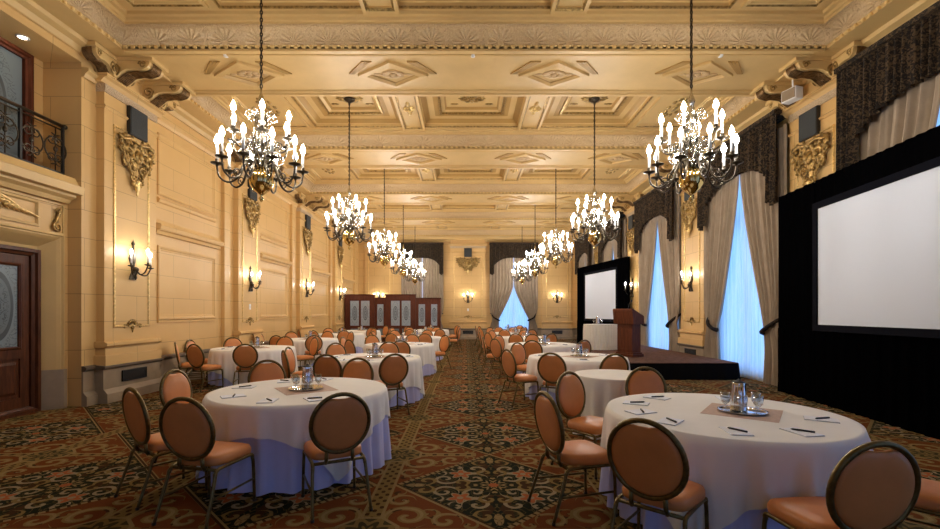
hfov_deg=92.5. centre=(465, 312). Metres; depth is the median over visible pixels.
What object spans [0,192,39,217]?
ornament
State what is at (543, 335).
water pitcher
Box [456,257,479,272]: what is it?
cartouche
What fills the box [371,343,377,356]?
water pitcher
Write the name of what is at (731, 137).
candle
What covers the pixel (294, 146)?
candle
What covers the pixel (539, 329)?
baseboard
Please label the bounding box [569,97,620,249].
chandelier
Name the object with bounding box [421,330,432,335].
banquet chair
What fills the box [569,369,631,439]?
banquet table
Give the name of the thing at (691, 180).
chandelier
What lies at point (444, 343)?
banquet chair
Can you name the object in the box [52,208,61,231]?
scroll
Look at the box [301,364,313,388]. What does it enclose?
water pitcher
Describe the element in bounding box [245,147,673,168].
ceiling beam
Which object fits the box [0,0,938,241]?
trim
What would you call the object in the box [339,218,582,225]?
ceiling beam
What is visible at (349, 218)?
chandelier
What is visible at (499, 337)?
banquet chair
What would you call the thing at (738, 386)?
water pitcher
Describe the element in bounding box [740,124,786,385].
curtain
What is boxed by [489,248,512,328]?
curtain
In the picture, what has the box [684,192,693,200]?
speaker
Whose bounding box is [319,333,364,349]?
tablecloth
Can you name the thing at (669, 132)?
candle
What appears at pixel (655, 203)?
valance
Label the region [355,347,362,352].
table skirt
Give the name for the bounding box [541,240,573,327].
trim
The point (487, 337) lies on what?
banquet chair
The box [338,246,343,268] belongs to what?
cartouche
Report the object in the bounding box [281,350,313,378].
banquet chair
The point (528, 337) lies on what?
banquet chair
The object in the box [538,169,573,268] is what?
chandelier
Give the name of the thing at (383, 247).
chandelier
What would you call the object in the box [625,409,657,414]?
notepad
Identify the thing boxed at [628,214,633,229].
speaker
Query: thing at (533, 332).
banquet chair
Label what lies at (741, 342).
sheer curtain
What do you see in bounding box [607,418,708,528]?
banquet chair
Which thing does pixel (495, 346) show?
banquet chair
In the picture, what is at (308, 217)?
grille
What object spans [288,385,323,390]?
serving tray
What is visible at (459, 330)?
banquet chair
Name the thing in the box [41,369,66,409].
baseboard
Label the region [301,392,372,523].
banquet chair
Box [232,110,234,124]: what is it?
candle
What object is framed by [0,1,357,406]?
wall
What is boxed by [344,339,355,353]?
banquet chair
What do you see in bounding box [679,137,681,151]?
candle
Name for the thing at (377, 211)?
ceiling
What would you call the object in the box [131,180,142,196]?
pendant
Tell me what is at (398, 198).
ceiling beam
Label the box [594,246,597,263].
cartouche
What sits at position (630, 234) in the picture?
cartouche
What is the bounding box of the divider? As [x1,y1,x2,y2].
[344,294,440,341]
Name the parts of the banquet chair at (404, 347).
backrest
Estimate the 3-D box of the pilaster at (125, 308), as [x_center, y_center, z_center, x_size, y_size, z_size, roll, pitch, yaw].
[-5.940,-1.750,8.450,0.980,5.420,2.172,0,0,0]
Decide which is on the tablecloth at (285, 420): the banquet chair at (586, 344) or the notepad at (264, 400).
the notepad at (264, 400)
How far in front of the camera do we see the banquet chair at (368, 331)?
19.24 m
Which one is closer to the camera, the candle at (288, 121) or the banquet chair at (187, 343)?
the candle at (288, 121)
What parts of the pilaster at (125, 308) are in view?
panel moulding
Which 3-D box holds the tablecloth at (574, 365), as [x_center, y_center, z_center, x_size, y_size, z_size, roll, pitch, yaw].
[2.041,1.163,8.291,1.921,0.720,1.914,0,0,0]
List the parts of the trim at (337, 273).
panel moulding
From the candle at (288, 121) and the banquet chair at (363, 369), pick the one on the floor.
the banquet chair at (363, 369)
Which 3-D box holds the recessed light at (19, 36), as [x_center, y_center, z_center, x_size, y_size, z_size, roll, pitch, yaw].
[-6.720,-4.175,6.820,0.170,0.010,0.170,0,0,0]
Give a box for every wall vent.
[122,366,146,381]
[463,331,472,333]
[684,348,695,354]
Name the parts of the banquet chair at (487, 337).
backrest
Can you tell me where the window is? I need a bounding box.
[0,36,33,162]
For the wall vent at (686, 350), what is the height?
0.200 m
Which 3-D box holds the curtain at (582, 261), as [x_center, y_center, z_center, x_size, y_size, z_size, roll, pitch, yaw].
[6.474,-1.155,25.292,0.310,5.370,1.538,0,0,3]
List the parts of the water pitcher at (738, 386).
lid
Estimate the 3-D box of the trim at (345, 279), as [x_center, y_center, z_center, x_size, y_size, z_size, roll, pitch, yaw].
[-6.325,-1.605,24.500,0.170,4.990,3.300,0,0,0]
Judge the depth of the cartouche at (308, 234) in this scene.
17.62 m
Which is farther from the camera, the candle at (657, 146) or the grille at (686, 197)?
the grille at (686, 197)
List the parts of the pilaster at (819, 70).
panel moulding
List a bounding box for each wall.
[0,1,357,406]
[358,242,576,327]
[622,118,789,381]
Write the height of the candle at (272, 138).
0.190 m
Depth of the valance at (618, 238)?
19.28 m
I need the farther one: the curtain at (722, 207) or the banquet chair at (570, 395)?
the curtain at (722, 207)
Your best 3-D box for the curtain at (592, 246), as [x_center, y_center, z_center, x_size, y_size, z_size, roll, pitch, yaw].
[6.474,-1.155,23.708,0.310,5.370,1.538,0,0,-3]
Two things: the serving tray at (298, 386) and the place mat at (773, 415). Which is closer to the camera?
the place mat at (773, 415)
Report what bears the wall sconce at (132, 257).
attached to the wall at (61, 95)
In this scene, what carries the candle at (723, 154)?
on the chandelier at (691, 180)
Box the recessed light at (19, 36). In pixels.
[15,34,29,40]
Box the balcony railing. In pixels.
[0,96,67,174]
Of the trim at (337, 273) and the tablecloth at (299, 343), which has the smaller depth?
the tablecloth at (299, 343)
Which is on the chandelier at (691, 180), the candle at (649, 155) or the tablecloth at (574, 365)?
the candle at (649, 155)
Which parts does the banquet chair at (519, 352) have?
frame, backrest, seat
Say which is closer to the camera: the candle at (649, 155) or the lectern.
the candle at (649, 155)
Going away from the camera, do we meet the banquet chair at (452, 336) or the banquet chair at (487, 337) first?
the banquet chair at (487, 337)
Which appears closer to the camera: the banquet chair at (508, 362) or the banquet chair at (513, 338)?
the banquet chair at (508, 362)
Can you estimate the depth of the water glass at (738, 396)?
3.54 m
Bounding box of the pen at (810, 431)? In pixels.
[790,428,814,432]
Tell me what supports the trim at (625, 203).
attached to the wall at (779, 125)
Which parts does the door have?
glass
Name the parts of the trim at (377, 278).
panel moulding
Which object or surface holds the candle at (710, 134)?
on the chandelier at (691, 180)
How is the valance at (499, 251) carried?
attached to the wall at (445, 318)
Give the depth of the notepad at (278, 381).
5.22 m
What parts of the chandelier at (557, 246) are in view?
chain, stem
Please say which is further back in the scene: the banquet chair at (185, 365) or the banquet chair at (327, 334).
the banquet chair at (327, 334)
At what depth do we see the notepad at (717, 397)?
4.18 m
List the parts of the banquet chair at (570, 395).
frame, backrest, seat frame, seat, leg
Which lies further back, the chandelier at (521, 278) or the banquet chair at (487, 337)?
the chandelier at (521, 278)
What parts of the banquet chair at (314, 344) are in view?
seat, backrest, frame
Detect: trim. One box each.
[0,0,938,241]
[0,153,84,369]
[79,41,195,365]
[81,67,97,83]
[156,116,235,346]
[227,146,286,345]
[260,188,298,332]
[293,192,331,336]
[312,214,333,328]
[331,219,358,331]
[343,241,357,316]
[363,240,394,297]
[449,240,487,327]
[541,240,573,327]
[607,192,644,311]
[654,147,712,345]
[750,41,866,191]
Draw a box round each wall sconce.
[128,240,153,279]
[248,265,260,291]
[305,278,313,296]
[339,285,345,299]
[463,291,472,302]
[553,291,561,302]
[625,278,633,296]
[680,266,692,291]
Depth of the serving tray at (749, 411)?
3.64 m
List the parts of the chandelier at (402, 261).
stem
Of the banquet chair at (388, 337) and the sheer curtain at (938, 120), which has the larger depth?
the banquet chair at (388, 337)
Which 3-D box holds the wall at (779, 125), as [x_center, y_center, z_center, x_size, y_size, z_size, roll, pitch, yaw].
[7.090,-1.940,10.400,0.800,7.000,32.800,0,0,0]
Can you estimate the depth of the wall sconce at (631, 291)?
17.62 m
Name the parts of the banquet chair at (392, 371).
seat, frame, backrest, seat frame, leg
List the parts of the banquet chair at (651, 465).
leg, post, leg, backrest, frame, seat frame, seat, post, leg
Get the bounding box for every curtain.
[401,258,421,297]
[423,248,443,328]
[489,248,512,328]
[499,258,528,328]
[514,258,537,335]
[578,253,585,267]
[585,244,594,265]
[602,239,612,261]
[613,219,626,258]
[639,217,657,345]
[647,227,679,349]
[657,187,680,351]
[704,175,738,358]
[719,175,763,381]
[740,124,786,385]
[858,73,939,160]
[936,108,939,126]
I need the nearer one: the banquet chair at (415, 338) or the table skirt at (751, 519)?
the table skirt at (751, 519)
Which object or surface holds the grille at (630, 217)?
attached to the speaker at (630, 218)
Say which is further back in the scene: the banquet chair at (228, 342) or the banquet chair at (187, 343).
the banquet chair at (228, 342)
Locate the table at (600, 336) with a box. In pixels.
[583,324,616,349]
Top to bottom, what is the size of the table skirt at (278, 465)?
0.740 m
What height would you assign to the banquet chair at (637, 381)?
0.949 m
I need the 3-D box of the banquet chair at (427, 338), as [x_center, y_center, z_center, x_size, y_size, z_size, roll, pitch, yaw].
[-1.320,1.085,13.868,0.479,0.949,0.558,0,0,-18]
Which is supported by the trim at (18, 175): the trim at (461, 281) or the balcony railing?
the balcony railing
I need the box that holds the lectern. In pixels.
[613,300,643,356]
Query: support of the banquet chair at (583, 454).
on the floor
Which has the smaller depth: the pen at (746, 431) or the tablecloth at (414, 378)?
the pen at (746, 431)
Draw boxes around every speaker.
[127,105,147,142]
[248,181,256,200]
[305,214,310,229]
[464,248,471,256]
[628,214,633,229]
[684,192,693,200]
[799,105,820,142]
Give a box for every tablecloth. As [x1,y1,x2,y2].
[195,377,389,480]
[206,345,297,384]
[291,337,338,365]
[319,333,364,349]
[326,353,424,399]
[347,330,381,341]
[363,342,436,371]
[397,336,442,356]
[414,329,449,338]
[502,336,541,348]
[506,342,575,352]
[525,352,629,393]
[600,393,872,528]
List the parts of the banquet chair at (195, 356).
backrest, frame, seat frame, seat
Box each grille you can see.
[250,186,256,199]
[307,215,310,228]
[628,215,631,228]
[684,192,689,199]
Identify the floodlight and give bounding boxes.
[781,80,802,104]
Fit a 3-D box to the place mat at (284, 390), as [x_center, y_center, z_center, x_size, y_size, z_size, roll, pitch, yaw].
[-1.690,0.801,4.750,0.520,0.002,0.520,0,0,-35]
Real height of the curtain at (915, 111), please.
5.370 m
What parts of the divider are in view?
glass, glass, glass, glass, glass, glass, glass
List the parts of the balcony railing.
post, rail, handrail, post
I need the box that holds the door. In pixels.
[0,244,40,419]
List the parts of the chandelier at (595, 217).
arm, arm, stem, chain, arm, arm, arm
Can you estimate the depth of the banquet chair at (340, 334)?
15.96 m
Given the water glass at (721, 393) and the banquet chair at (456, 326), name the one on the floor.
the banquet chair at (456, 326)
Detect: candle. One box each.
[216,144,218,158]
[220,136,222,150]
[228,153,230,166]
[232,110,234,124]
[242,133,244,148]
[261,109,263,123]
[271,137,273,151]
[287,120,289,133]
[293,145,295,158]
[648,154,650,167]
[656,145,658,159]
[660,123,662,136]
[668,131,670,144]
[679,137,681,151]
[682,111,684,125]
[708,133,711,148]
[714,109,717,123]
[721,119,723,132]
[722,152,724,165]
[730,136,732,150]
[735,143,737,157]
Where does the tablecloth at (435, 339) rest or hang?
on the table skirt
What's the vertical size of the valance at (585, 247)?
1.930 m
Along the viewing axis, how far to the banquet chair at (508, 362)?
7.61 m
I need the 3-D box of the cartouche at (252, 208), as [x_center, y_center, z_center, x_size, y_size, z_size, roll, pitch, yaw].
[-6.182,-2.745,13.099,0.170,1.109,0.930,0,0,0]
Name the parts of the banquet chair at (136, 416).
leg, backrest, frame, post, leg, post, seat frame, seat, leg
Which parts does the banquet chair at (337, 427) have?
leg, leg, post, seat, seat frame, backrest, frame, post, leg, leg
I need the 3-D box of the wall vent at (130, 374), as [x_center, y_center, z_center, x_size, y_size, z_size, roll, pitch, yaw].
[-6.218,1.140,8.450,0.024,0.200,0.620,0,0,0]
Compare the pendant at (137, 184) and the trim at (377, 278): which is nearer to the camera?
the pendant at (137, 184)
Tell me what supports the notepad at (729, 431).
on the tablecloth at (738, 475)
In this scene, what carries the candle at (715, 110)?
on the chandelier at (691, 180)
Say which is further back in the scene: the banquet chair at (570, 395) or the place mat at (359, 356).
the place mat at (359, 356)
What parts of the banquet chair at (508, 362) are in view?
leg, backrest, frame, leg, seat frame, seat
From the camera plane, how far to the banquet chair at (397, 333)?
16.34 m
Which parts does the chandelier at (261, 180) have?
bulb, bulb, bulb, bulb, arm, arm, arm, bulb, arm, arm, stem, chain, arm, bulb, arm, bulb, arm, arm, arm, arm, arm, arm, bulb, bulb, bulb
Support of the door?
in the wall at (61, 95)
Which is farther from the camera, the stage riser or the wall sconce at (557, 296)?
the wall sconce at (557, 296)
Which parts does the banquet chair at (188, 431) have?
leg, post, backrest, frame, post, leg, leg, seat frame, seat, leg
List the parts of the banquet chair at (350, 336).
backrest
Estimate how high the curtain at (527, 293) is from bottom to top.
5.370 m
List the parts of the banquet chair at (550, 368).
seat, backrest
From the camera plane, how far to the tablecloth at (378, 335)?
20.29 m
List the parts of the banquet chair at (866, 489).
leg, seat frame, seat, frame, backrest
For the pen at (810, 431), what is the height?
0.014 m
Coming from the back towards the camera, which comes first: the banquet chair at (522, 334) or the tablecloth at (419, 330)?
the tablecloth at (419, 330)
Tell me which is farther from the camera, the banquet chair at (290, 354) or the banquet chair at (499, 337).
the banquet chair at (499, 337)
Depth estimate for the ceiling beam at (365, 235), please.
26.03 m
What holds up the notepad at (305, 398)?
on the tablecloth at (285, 420)
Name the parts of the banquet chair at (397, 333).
backrest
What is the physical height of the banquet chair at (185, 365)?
0.949 m
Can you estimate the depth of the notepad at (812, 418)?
3.36 m
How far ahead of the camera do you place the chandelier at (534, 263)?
19.84 m
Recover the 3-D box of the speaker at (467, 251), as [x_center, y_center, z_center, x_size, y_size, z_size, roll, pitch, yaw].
[0.118,-3.579,26.660,0.414,0.473,0.080,0,0,0]
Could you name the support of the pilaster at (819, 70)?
attached to the wall at (779, 125)
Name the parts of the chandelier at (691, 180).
bulb, bulb, bulb, arm, bulb, arm, arm, arm, arm, bulb, bulb, arm, arm, stem, chain, arm, arm, arm, bulb, arm, arm, bulb, arm, bulb, bulb, bulb, bulb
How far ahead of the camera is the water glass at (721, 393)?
3.67 m
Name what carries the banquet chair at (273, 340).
on the floor
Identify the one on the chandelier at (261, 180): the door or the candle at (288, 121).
the candle at (288, 121)
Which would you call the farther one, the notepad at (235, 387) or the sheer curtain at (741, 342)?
the sheer curtain at (741, 342)
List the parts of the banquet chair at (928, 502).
seat frame, seat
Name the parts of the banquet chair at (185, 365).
frame, seat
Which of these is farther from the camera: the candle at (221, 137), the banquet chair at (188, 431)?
the candle at (221, 137)
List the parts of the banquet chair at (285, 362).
frame, backrest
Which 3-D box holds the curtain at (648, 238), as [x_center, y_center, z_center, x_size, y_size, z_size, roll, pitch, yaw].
[6.474,-1.155,16.092,0.310,5.370,1.538,0,0,3]
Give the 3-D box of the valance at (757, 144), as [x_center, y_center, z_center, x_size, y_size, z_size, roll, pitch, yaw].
[6.471,-3.175,10.700,0.439,1.930,3.120,0,0,0]
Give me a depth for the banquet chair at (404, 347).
10.18 m
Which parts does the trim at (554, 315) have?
panel moulding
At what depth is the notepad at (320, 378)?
5.38 m
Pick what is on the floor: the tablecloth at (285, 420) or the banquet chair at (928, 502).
the banquet chair at (928, 502)
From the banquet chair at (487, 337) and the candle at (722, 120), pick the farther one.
the banquet chair at (487, 337)
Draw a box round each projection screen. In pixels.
[577,256,629,342]
[777,125,939,439]
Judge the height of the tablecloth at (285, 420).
0.720 m
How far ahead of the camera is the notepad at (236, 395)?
4.29 m
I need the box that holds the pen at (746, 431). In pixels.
[727,427,747,432]
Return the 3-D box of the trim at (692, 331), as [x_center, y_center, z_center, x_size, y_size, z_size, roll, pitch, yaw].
[6.220,-1.750,13.050,0.980,5.420,2.172,0,0,0]
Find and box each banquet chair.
[114,387,207,510]
[151,397,255,528]
[154,369,191,462]
[174,342,202,382]
[185,339,207,380]
[186,344,223,391]
[223,337,241,346]
[232,344,257,384]
[247,359,285,382]
[269,335,279,344]
[276,336,293,345]
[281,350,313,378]
[284,331,298,337]
[285,347,313,376]
[297,337,318,370]
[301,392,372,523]
[304,335,322,365]
[312,330,318,336]
[313,354,341,376]
[321,331,333,337]
[323,328,333,332]
[325,342,346,354]
[337,330,348,342]
[340,336,345,345]
[341,357,373,379]
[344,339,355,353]
[347,331,353,341]
[364,334,379,343]
[365,327,372,338]
[376,353,409,414]
[378,341,399,352]
[381,326,387,339]
[385,333,397,341]
[389,330,400,335]
[394,340,410,353]
[404,329,414,335]
[405,334,419,341]
[419,333,431,342]
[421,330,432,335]
[434,329,444,336]
[435,335,450,367]
[448,326,461,345]
[449,328,461,351]
[450,325,460,344]
[476,328,480,350]
[477,328,489,352]
[478,331,486,358]
[481,337,502,373]
[483,332,491,362]
[488,330,495,352]
[488,338,516,378]
[492,335,505,367]
[494,327,503,331]
[498,329,510,335]
[498,349,538,407]
[508,333,523,342]
[508,342,526,387]
[518,330,529,335]
[523,340,542,372]
[525,334,539,341]
[527,391,617,525]
[528,329,536,335]
[537,352,566,396]
[546,333,556,341]
[551,371,603,479]
[580,340,590,352]
[599,353,628,369]
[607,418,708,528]
[625,366,666,395]
[761,441,920,528]
[894,478,939,528]
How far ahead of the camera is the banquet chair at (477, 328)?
18.41 m
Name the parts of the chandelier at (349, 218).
arm, arm, chain, stem, arm, arm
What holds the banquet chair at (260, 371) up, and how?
on the floor
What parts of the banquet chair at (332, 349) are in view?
backrest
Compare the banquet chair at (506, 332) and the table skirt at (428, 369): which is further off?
the banquet chair at (506, 332)
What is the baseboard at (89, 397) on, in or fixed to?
attached to the wall at (61, 95)
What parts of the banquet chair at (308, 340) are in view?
backrest, frame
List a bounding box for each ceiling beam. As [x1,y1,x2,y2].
[107,47,841,96]
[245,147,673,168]
[303,193,635,204]
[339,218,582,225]
[365,235,576,236]
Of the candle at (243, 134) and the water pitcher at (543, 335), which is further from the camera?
the water pitcher at (543, 335)
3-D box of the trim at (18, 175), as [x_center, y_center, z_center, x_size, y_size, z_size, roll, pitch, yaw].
[-6.600,-0.055,6.070,0.600,4.330,2.740,0,0,0]
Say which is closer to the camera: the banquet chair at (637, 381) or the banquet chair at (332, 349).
the banquet chair at (637, 381)
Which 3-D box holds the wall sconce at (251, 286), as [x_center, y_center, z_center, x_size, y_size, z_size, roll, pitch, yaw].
[-6.106,-1.004,13.054,0.362,0.767,0.569,0,0,27]
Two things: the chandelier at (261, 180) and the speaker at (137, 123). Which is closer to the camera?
the chandelier at (261, 180)
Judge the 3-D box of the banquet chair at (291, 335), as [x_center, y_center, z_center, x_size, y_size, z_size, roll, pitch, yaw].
[-5.720,1.085,14.905,0.479,0.949,0.558,0,0,-38]
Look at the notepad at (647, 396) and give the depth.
4.23 m
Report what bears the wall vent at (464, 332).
attached to the baseboard at (451, 330)
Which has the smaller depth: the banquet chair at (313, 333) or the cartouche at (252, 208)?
the cartouche at (252, 208)
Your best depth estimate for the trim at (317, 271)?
20.55 m
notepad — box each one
[220,394,245,398]
[231,386,255,388]
[256,398,278,403]
[277,379,289,382]
[303,396,322,401]
[313,378,332,380]
[622,400,649,405]
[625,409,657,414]
[643,395,670,400]
[655,417,683,425]
[715,396,730,400]
[719,426,753,435]
[779,427,824,436]
[803,415,839,423]
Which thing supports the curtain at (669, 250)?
hanging from the wall at (779, 125)
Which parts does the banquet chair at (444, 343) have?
seat, backrest, frame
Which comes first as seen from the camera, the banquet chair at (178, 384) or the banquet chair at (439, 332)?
the banquet chair at (178, 384)
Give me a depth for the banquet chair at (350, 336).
14.85 m
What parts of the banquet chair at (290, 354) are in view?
backrest, frame, seat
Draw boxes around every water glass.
[720,392,730,410]
[737,395,747,413]
[751,392,760,410]
[753,395,763,414]
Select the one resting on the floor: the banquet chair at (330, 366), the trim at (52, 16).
the banquet chair at (330, 366)
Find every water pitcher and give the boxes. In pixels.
[254,336,259,346]
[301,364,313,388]
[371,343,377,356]
[541,334,545,343]
[576,342,582,355]
[730,379,747,410]
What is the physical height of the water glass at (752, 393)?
0.145 m
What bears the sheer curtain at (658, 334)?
hanging from the wall at (779, 125)
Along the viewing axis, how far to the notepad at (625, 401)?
3.95 m
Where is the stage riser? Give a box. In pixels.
[574,343,740,379]
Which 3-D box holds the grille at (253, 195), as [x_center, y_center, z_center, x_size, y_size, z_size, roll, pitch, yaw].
[-6.195,-3.580,13.140,0.010,0.490,0.430,0,0,0]
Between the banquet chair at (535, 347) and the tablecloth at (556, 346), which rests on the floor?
the banquet chair at (535, 347)
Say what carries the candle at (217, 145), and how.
on the chandelier at (261, 180)
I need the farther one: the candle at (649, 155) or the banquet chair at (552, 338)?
the banquet chair at (552, 338)
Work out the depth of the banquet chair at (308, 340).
12.60 m
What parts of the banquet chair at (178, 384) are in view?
frame, backrest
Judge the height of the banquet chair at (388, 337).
0.949 m
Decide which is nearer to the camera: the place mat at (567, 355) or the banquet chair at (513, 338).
the place mat at (567, 355)
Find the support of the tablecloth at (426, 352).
on the table skirt at (428, 369)
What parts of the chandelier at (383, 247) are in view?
stem, chain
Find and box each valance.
[401,242,443,274]
[489,242,538,274]
[574,232,590,274]
[598,211,625,262]
[633,177,678,252]
[696,109,785,230]
[834,0,939,170]
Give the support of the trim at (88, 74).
attached to the wall at (61, 95)
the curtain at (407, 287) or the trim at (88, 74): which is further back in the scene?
the curtain at (407, 287)
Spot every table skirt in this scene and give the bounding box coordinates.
[198,415,391,496]
[208,372,232,386]
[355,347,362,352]
[389,387,422,406]
[422,364,435,375]
[525,385,556,403]
[599,467,824,528]
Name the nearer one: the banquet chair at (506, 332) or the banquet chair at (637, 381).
the banquet chair at (637, 381)
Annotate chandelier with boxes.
[210,0,308,201]
[323,97,373,249]
[367,169,400,268]
[390,205,415,278]
[405,259,424,284]
[512,259,532,284]
[522,207,548,278]
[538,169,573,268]
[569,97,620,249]
[643,0,743,201]
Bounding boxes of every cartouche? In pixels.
[117,132,155,196]
[244,197,260,237]
[303,228,312,256]
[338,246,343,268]
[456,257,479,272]
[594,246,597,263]
[626,228,633,256]
[680,197,696,236]
[790,132,829,185]
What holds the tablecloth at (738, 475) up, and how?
on the table skirt at (751, 519)
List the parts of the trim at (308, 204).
panel moulding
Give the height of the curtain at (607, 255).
5.370 m
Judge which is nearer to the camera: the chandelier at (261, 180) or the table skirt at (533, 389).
the chandelier at (261, 180)
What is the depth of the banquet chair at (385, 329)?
21.62 m
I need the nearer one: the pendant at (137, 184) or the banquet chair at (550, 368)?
the banquet chair at (550, 368)
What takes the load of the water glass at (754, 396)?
on the serving tray at (749, 411)
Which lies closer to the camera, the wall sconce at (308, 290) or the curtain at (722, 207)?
the curtain at (722, 207)
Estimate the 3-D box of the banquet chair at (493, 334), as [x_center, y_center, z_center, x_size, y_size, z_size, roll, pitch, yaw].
[1.083,1.085,15.892,0.558,0.949,0.479,0,0,42]
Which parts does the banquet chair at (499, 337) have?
backrest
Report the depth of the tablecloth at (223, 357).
9.63 m
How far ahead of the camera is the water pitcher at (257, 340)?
10.40 m
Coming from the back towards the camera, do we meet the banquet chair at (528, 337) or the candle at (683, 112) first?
the banquet chair at (528, 337)
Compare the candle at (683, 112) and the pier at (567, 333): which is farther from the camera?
the pier at (567, 333)
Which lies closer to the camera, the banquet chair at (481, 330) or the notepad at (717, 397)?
the notepad at (717, 397)
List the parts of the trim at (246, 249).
panel moulding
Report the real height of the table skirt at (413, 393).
0.740 m
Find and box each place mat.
[275,383,337,394]
[359,356,385,358]
[561,355,598,358]
[701,403,782,422]
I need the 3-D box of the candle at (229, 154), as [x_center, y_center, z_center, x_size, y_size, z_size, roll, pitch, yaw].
[-3.285,-2.125,6.245,0.036,0.190,0.034,0,0,16]
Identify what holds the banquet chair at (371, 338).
on the floor
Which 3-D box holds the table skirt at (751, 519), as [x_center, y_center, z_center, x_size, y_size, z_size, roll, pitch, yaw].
[2.079,1.178,3.655,1.886,0.740,1.881,0,0,24]
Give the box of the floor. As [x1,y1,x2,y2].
[0,339,939,528]
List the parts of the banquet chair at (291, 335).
backrest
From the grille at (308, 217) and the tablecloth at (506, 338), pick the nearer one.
the tablecloth at (506, 338)
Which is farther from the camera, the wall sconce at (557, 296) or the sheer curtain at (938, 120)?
the wall sconce at (557, 296)
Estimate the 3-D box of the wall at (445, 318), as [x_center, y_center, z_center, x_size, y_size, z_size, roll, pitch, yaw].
[0.000,-1.940,27.200,14.800,7.000,0.800,0,0,0]
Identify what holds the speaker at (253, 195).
attached to the wall at (61, 95)
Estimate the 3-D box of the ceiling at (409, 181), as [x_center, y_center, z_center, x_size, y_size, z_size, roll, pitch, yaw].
[0.140,-4.803,15.300,11.952,0.685,3.032,0,0,0]
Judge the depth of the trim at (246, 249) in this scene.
12.69 m
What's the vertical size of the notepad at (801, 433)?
0.008 m
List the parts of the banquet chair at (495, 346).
backrest, frame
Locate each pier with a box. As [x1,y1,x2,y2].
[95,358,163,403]
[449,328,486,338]
[541,328,572,338]
[677,343,703,355]
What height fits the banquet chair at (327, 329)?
0.949 m
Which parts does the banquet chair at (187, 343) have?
frame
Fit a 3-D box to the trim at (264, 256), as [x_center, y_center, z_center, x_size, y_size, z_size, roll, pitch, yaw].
[-6.325,-1.605,15.300,0.170,4.990,3.300,0,0,0]
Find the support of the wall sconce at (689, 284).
attached to the wall at (779, 125)
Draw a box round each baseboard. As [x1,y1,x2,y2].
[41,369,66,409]
[81,333,319,406]
[538,328,576,338]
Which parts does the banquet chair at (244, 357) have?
frame, backrest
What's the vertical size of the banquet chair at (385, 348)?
0.949 m
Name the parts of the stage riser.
skirting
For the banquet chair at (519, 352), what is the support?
on the floor
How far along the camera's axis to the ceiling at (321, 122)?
11.43 m
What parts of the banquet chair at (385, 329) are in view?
backrest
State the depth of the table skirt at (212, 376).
9.58 m
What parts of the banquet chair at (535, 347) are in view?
backrest, frame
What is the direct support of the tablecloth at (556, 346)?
on the table skirt
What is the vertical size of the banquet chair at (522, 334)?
0.949 m
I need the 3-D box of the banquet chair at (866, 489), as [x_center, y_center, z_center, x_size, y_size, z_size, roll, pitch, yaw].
[1.971,1.085,2.388,0.479,0.949,0.558,0,0,-4]
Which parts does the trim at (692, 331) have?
panel moulding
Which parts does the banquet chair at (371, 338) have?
backrest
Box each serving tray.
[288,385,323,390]
[717,405,768,415]
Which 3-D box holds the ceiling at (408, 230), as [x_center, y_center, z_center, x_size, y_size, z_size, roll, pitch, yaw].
[0.140,-4.803,24.500,11.952,0.685,3.032,0,0,0]
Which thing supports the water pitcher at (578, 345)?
on the serving tray
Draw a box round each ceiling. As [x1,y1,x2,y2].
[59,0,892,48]
[189,97,756,147]
[283,169,654,193]
[329,205,609,218]
[359,226,580,235]
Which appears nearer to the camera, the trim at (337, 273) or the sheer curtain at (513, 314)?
the trim at (337, 273)
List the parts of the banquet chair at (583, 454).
leg, post, backrest, frame, post, leg, seat frame, seat, leg, leg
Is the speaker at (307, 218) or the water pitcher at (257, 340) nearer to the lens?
the water pitcher at (257, 340)
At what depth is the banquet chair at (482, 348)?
14.91 m
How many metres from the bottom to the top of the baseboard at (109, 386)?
0.670 m
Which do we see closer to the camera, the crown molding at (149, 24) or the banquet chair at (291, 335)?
the crown molding at (149, 24)
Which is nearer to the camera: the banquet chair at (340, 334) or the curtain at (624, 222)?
the banquet chair at (340, 334)
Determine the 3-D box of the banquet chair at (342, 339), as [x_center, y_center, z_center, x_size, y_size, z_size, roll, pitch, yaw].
[-2.986,1.085,11.699,0.558,0.949,0.479,0,0,6]
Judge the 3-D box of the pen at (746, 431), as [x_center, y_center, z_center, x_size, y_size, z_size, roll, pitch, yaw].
[1.834,0.788,3.044,0.014,0.014,0.133,0,0,-29]
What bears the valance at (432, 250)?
attached to the wall at (445, 318)
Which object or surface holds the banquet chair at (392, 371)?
on the floor
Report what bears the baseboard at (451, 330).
attached to the wall at (445, 318)
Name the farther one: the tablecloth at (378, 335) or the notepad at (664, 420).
the tablecloth at (378, 335)
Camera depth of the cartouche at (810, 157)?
8.44 m
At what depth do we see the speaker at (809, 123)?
8.48 m
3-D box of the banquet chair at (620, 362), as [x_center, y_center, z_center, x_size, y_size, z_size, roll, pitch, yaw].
[2.226,1.085,7.045,0.479,0.949,0.558,0,0,-8]
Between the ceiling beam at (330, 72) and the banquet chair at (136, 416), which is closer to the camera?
the banquet chair at (136, 416)
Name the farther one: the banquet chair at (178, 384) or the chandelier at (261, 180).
the chandelier at (261, 180)
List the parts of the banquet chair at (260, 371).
backrest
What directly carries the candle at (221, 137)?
on the chandelier at (261, 180)
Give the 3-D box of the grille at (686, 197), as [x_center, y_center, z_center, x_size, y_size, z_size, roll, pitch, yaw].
[6.475,-3.580,13.140,0.010,0.490,0.430,0,0,0]
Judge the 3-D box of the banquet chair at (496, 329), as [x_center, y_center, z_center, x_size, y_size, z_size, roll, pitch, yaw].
[1.538,1.085,20.387,0.479,0.949,0.558,0,0,20]
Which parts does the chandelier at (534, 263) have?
stem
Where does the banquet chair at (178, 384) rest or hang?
on the floor
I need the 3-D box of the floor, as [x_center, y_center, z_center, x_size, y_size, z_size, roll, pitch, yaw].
[0.000,1.610,10.400,14.800,0.100,33.200,0,0,0]
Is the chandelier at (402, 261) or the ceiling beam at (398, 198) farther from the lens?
the chandelier at (402, 261)
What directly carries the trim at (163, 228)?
attached to the wall at (61, 95)

